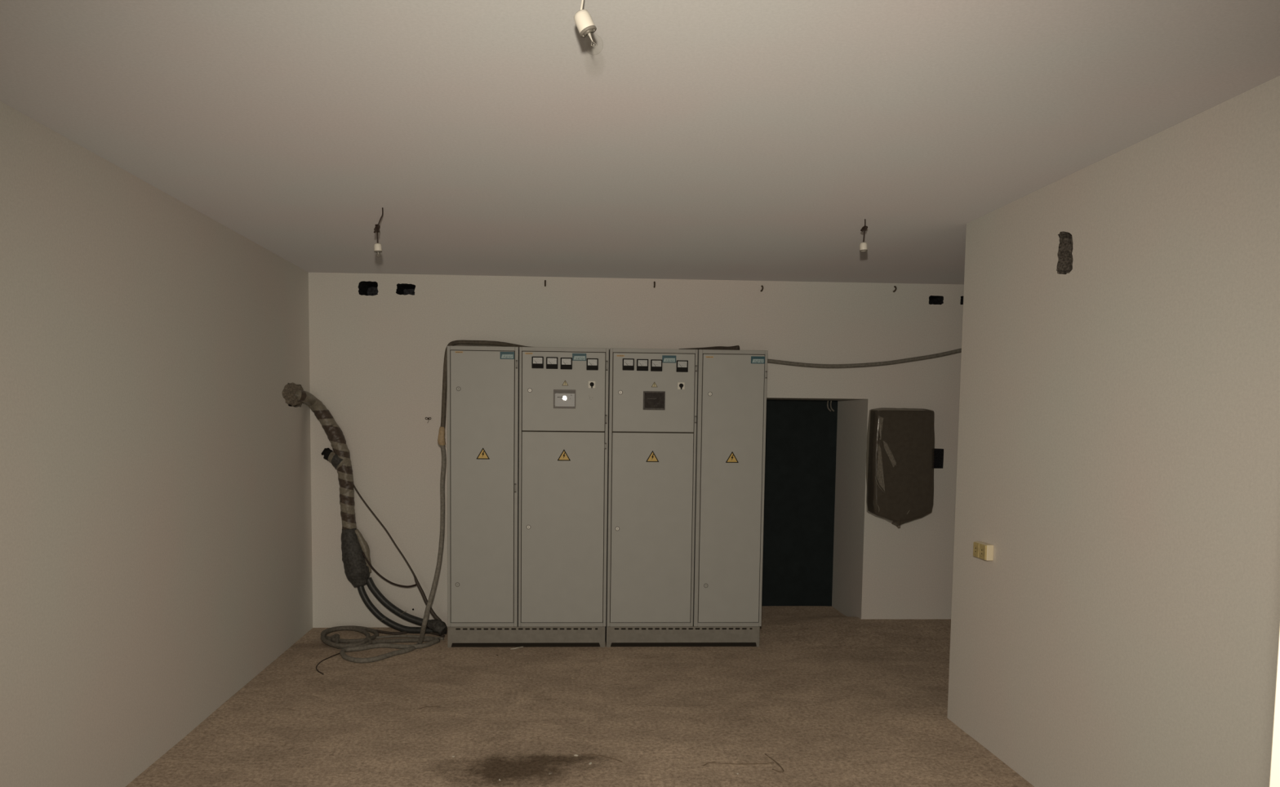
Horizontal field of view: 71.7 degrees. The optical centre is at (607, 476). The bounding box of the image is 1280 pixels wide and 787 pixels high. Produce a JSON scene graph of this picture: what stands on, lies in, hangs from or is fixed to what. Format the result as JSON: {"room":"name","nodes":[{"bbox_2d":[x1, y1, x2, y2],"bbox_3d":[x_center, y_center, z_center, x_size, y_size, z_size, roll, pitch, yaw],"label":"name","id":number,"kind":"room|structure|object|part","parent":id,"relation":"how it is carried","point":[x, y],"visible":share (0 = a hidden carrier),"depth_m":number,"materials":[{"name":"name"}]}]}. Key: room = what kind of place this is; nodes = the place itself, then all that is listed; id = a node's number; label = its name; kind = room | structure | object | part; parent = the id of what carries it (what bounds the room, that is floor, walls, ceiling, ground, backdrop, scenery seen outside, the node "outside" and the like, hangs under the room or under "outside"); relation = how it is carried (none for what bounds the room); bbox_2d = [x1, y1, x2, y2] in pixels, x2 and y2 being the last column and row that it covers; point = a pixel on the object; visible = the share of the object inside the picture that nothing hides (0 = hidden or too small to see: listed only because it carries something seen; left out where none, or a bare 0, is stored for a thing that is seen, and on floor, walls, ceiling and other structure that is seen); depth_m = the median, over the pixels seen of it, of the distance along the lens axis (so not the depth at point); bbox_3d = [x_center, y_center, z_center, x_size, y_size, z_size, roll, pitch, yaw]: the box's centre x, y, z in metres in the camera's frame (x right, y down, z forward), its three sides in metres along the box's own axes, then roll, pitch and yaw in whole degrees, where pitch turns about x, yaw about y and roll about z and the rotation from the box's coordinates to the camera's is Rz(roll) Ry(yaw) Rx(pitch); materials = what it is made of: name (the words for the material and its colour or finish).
{"room":"electrical room","nodes":[
{"label":"electrical room","id":0,"kind":"room"},
{"bbox_2d":[0,101,312,786],"bbox_3d":[-2.236,0.219,1.849,0.300,2.900,10.274,0,4,-3],"label":"wall","id":1,"kind":"structure","parent":0,"point":[156,516],"depth_m":4.08,"materials":[{"name":"paint"}]},
{"bbox_2d":[281,382,303,406],"bbox_3d":[-2.296,-0.608,6.518,0.043,0.174,0.550,0,4,-3],"label":"mortar patch","id":2,"kind":"object","parent":1,"relation":"attached to","point":[290,389],"visible":0.76,"depth_m":6.41,"materials":[{"name":"grey concrete"}]},
{"bbox_2d":[125,605,1034,786],"bbox_3d":[0.959,1.638,2.723,6.589,0.316,11.500,0,4,-3],"label":"floor","id":3,"kind":"structure","parent":0,"point":[835,699],"depth_m":5.03,"materials":[{"name":"concrete"}]},
{"bbox_2d":[315,653,339,674],"bbox_3d":[-1.923,1.273,6.097,0.110,0.009,0.594,1,4,-1],"label":"wire tail","id":4,"kind":"object","parent":3,"relation":"on","point":[338,653],"visible":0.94,"depth_m":6.09,"materials":[{"name":"brown"}]},
{"bbox_2d":[294,390,447,635],"bbox_3d":[-1.807,0.281,6.806,1.178,1.891,0.450,0,4,-3],"label":"cable bundle","id":5,"kind":"object","parent":3,"relation":"on","point":[357,571],"visible":0.94,"depth_m":6.86,"materials":[{"name":"black plastic"}]},
{"bbox_2d":[362,552,416,587],"bbox_3d":[-1.685,0.724,6.864,0.461,0.265,0.022,1,4,7],"label":"wire","id":6,"kind":"object","parent":5,"relation":"attached to","point":[363,553],"visible":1,"depth_m":6.87,"materials":[{"name":"brown"}]},
{"bbox_2d":[353,484,441,620],"bbox_3d":[-1.627,0.590,6.848,0.739,1.043,0.040,2,4,14],"label":"diagonal wire","id":7,"kind":"object","parent":5,"relation":"attached to","point":[433,613],"visible":0.98,"depth_m":6.84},
{"bbox_2d":[320,625,435,648],"bbox_3d":[-1.829,1.213,6.635,0.917,0.056,0.570,3,4,26],"label":"cable coil","id":8,"kind":"object","parent":3,"relation":"on","point":[334,641],"visible":0.98,"depth_m":6.61,"materials":[{"name":"grey rubber"}]},
{"bbox_2d":[375,635,444,639],"bbox_3d":[-1.514,1.224,6.751,0.542,0.021,0.093,1,4,-1],"label":"loose cable","id":9,"kind":"object","parent":3,"relation":"on","point":[386,636],"visible":0.73,"depth_m":6.76,"materials":[{"name":"grey rubber"}]},
{"bbox_2d":[375,629,444,637],"bbox_3d":[-1.533,1.213,6.902,0.592,0.023,0.138,1,4,9],"label":"loose cable","id":10,"kind":"object","parent":3,"relation":"on","point":[379,631],"visible":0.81,"depth_m":6.87,"materials":[{"name":"black rubber"}]},
{"bbox_2d":[339,339,530,662],"bbox_3d":[-1.100,0.126,6.555,1.742,2.278,0.371,-2,5,-32],"label":"hose","id":11,"kind":"object","parent":3,"relation":"on","point":[441,439],"visible":0.96,"depth_m":6.46,"materials":[{"name":"grey rubber"}]},
{"bbox_2d":[447,346,519,626],"bbox_3d":[-0.922,0.061,6.724,0.510,2.045,0.610,0,4,-3],"label":"tall cabinet","id":12,"kind":"object","parent":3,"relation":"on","point":[483,381],"visible":0.99,"depth_m":6.43,"materials":[{"name":"grey metal"}]},
{"bbox_2d":[447,622,604,647],"bbox_3d":[-0.610,1.163,6.818,1.158,0.155,0.568,0,4,-3],"label":"plinth","id":13,"kind":"object","parent":3,"relation":"on","point":[458,637],"visible":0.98,"depth_m":6.54,"materials":[{"name":"grey paint"}]},
{"bbox_2d":[518,346,608,626],"bbox_3d":[-0.338,0.066,6.745,0.647,2.045,0.625,0,4,-3],"label":"tall cabinet","id":14,"kind":"object","parent":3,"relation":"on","point":[563,392],"visible":1,"depth_m":6.46,"materials":[{"name":"grey metal"}]},
{"bbox_3d":[-0.329,0.374,6.487,0.599,1.403,0.021,0,4,-3],"label":"door","id":15,"kind":"part","parent":14,"relation":"part of","materials":[{"name":"grey paint"}]},
{"bbox_3d":[-0.318,-0.618,6.417,0.599,0.569,0.021,0,4,-3],"label":"door","id":16,"kind":"part","parent":14,"relation":"part of","materials":[{"name":"grey paint"}]},
{"bbox_3d":[-0.312,-0.563,6.409,0.152,0.128,0.003,0,4,-3],"label":"pane","id":17,"kind":"part","parent":14,"relation":"part of","materials":[{"name":"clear glass"}]},
{"bbox_2d":[588,381,595,388],"bbox_3d":[-0.113,-0.667,6.402,0.050,0.051,0.022,0,4,-3],"label":"switch","id":18,"kind":"object","parent":14,"relation":"attached to","point":[591,384],"depth_m":6.41,"materials":[{"name":"black plastic"}]},
{"bbox_2d":[581,753,622,762],"bbox_3d":[-0.026,1.412,4.455,0.228,0.009,0.029,3,4,25],"label":"grit line","id":19,"kind":"object","parent":3,"relation":"on","point":[581,753],"visible":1,"depth_m":4.46,"materials":[{"name":"brown"}]},
{"bbox_2d":[605,347,697,626],"bbox_3d":[0.312,0.070,6.778,0.641,2.045,0.625,0,4,-3],"label":"tall cabinet","id":20,"kind":"object","parent":3,"relation":"on","point":[652,393],"visible":1,"depth_m":6.49,"materials":[{"name":"grey metal"}]},
{"bbox_3d":[0.325,0.379,6.519,0.594,1.403,0.021,0,4,-3],"label":"door","id":21,"kind":"part","parent":20,"relation":"part of","materials":[{"name":"grey paint"}]},
{"bbox_3d":[0.336,-0.613,6.450,0.594,0.569,0.021,0,4,-3],"label":"door","id":22,"kind":"part","parent":20,"relation":"part of","materials":[{"name":"grey paint"}]},
{"bbox_3d":[0.339,-0.555,6.442,0.152,0.128,0.003,0,4,-3],"label":"pane","id":23,"kind":"part","parent":20,"relation":"part of","materials":[{"name":"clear glass"}]},
{"bbox_2d":[677,382,684,389],"bbox_3d":[0.536,-0.661,6.435,0.050,0.051,0.022,0,4,-3],"label":"switch","id":24,"kind":"object","parent":20,"relation":"attached to","point":[681,385],"depth_m":6.44,"materials":[{"name":"black plastic"}]},
{"bbox_2d":[604,622,759,647],"bbox_3d":[0.550,1.172,6.876,1.146,0.155,0.568,0,4,-3],"label":"plinth","id":25,"kind":"object","parent":3,"relation":"on","point":[634,636],"visible":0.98,"depth_m":6.60,"materials":[{"name":"grey paint"}]},
{"bbox_3d":[-0.020,1.168,6.848,0.003,0.155,0.560,0,4,-3],"label":"panel","id":26,"kind":"part","parent":25,"relation":"part of","materials":[{"name":"grey paint"}]},
{"bbox_2d":[693,349,767,626],"bbox_3d":[0.891,0.074,6.815,0.507,2.045,0.610,0,4,-3],"label":"tall cabinet","id":27,"kind":"object","parent":3,"relation":"on","point":[731,412],"visible":0.99,"depth_m":6.52,"materials":[{"name":"grey metal"}]},
{"bbox_2d":[678,345,739,350],"bbox_3d":[0.769,-0.974,6.771,0.524,0.047,0.047,4,5,36],"label":"cable","id":28,"kind":"object","parent":27,"relation":"on","point":[736,347],"visible":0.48,"depth_m":6.69,"materials":[{"name":"black rubber"}]},
{"bbox_2d":[702,762,773,766],"bbox_3d":[0.646,1.424,4.396,0.368,0.010,0.041,0,4,-7],"label":"grit line","id":29,"kind":"object","parent":3,"relation":"on","point":[708,762],"visible":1,"depth_m":4.39,"materials":[{"name":"brown"}]},
{"bbox_2d":[764,753,783,772],"bbox_3d":[0.828,1.427,4.408,0.055,0.009,0.235,0,4,-3],"label":"grit line","id":30,"kind":"object","parent":3,"relation":"on","point":[777,763],"visible":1,"depth_m":4.38,"materials":[{"name":"brown"}]},
{"bbox_2d":[308,272,964,627],"bbox_3d":[0.731,-0.122,7.527,6.589,2.950,0.796,0,4,-3],"label":"wall","id":31,"kind":"structure","parent":0,"point":[379,342],"depth_m":7.05,"materials":[{"name":"paint"}]},
{"bbox_2d":[761,400,837,606],"bbox_3d":[1.430,0.151,8.010,1.759,2.092,0.061,0,4,-3],"label":"door","id":32,"kind":"structure","parent":31,"relation":"in","point":[800,455],"depth_m":8.00,"materials":[{"name":"black paint"}]},
{"bbox_2d":[826,400,834,411],"bbox_3d":[1.975,-0.642,7.831,0.069,0.130,0.012,0,4,-3],"label":"cable tails","id":33,"kind":"object","parent":31,"relation":"attached to","point":[832,409],"visible":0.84,"depth_m":7.83,"materials":[{"name":"grey rubber"}]},
{"bbox_2d":[866,409,932,528],"bbox_3d":[2.358,-0.068,7.115,0.514,0.971,0.189,0,4,-3],"label":"wall box","id":34,"kind":"object","parent":31,"relation":"attached to","point":[900,484],"visible":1,"depth_m":7.04,"materials":[{"name":"brown paint"}]},
{"bbox_3d":[2.337,-0.131,7.042,0.368,0.696,0.008,0,4,-3],"label":"lid","id":35,"kind":"part","parent":34,"relation":"part of","materials":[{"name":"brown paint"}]},
{"bbox_2d":[0,0,1279,284],"bbox_3d":[0.991,-1.371,2.511,6.589,0.250,11.500,0,4,-3],"label":"ceiling","id":36,"kind":"structure","parent":0,"point":[701,140],"depth_m":3.16,"materials":[{"name":"paint"}]},
{"bbox_2d":[373,207,383,255],"bbox_3d":[-1.214,-1.292,4.681,0.042,0.261,0.043,4,5,42],"label":"holder","id":37,"kind":"object","parent":36,"relation":"hanging from","point":[377,246],"visible":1,"depth_m":4.67,"materials":[{"name":"white ceramic"}]},
{"bbox_2d":[573,0,596,46],"bbox_3d":[-0.047,-1.143,2.195,0.074,0.184,0.047,0,4,-3],"label":"holder","id":38,"kind":"object","parent":36,"relation":"hanging from","point":[584,24],"visible":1,"depth_m":2.18,"materials":[{"name":"white ceramic"}]},
{"bbox_2d":[859,218,867,251],"bbox_3d":[1.398,-1.318,4.825,0.042,0.173,0.042,0,4,-3],"label":"holder","id":39,"kind":"object","parent":36,"relation":"hanging from","point":[863,246],"visible":1,"depth_m":4.82,"materials":[{"name":"white ceramic"}]},
{"bbox_2d":[946,75,1279,786],"bbox_3d":[2.300,0.199,2.974,0.450,2.920,4.110,0,4,-3],"label":"wall","id":40,"kind":"structure","parent":0,"point":[1118,462],"depth_m":3.47,"materials":[{"name":"paint"}]},
{"bbox_2d":[973,541,993,560],"bbox_3d":[1.967,0.388,4.636,0.046,0.083,0.141,0,4,-3],"label":"wall socket","id":41,"kind":"object","parent":40,"relation":"attached to","point":[982,550],"visible":1,"depth_m":4.59,"materials":[{"name":"beige plastic"}]},
{"bbox_3d":[1.461,0.287,0.886,1.433,2.820,0.180,0,4,-3],"label":"wall partition","id":42,"kind":"structure","parent":0,"visible":0},
{"bbox_2d":[1269,628,1279,786],"bbox_3d":[0.743,0.272,0.839,0.035,2.800,0.240,0,4,-3],"label":"trim","id":43,"kind":"structure","parent":42,"relation":"attached to","point":[1274,780],"depth_m":0.95,"materials":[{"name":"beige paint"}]},
{"bbox_3d":[4.364,0.225,2.791,0.200,2.900,11.500,0,4,-3],"label":"wall","id":44,"kind":"structure","parent":0,"visible":0},
{"bbox_2d":[767,348,961,368],"bbox_3d":[2.589,-1.060,7.058,2.933,0.404,0.042,0,4,-3],"label":"cable","id":45,"kind":"object","parent":44,"relation":"attached to","point":[958,350],"visible":0.66,"depth_m":7.04,"materials":[{"name":"grey rubber"}]}
]}

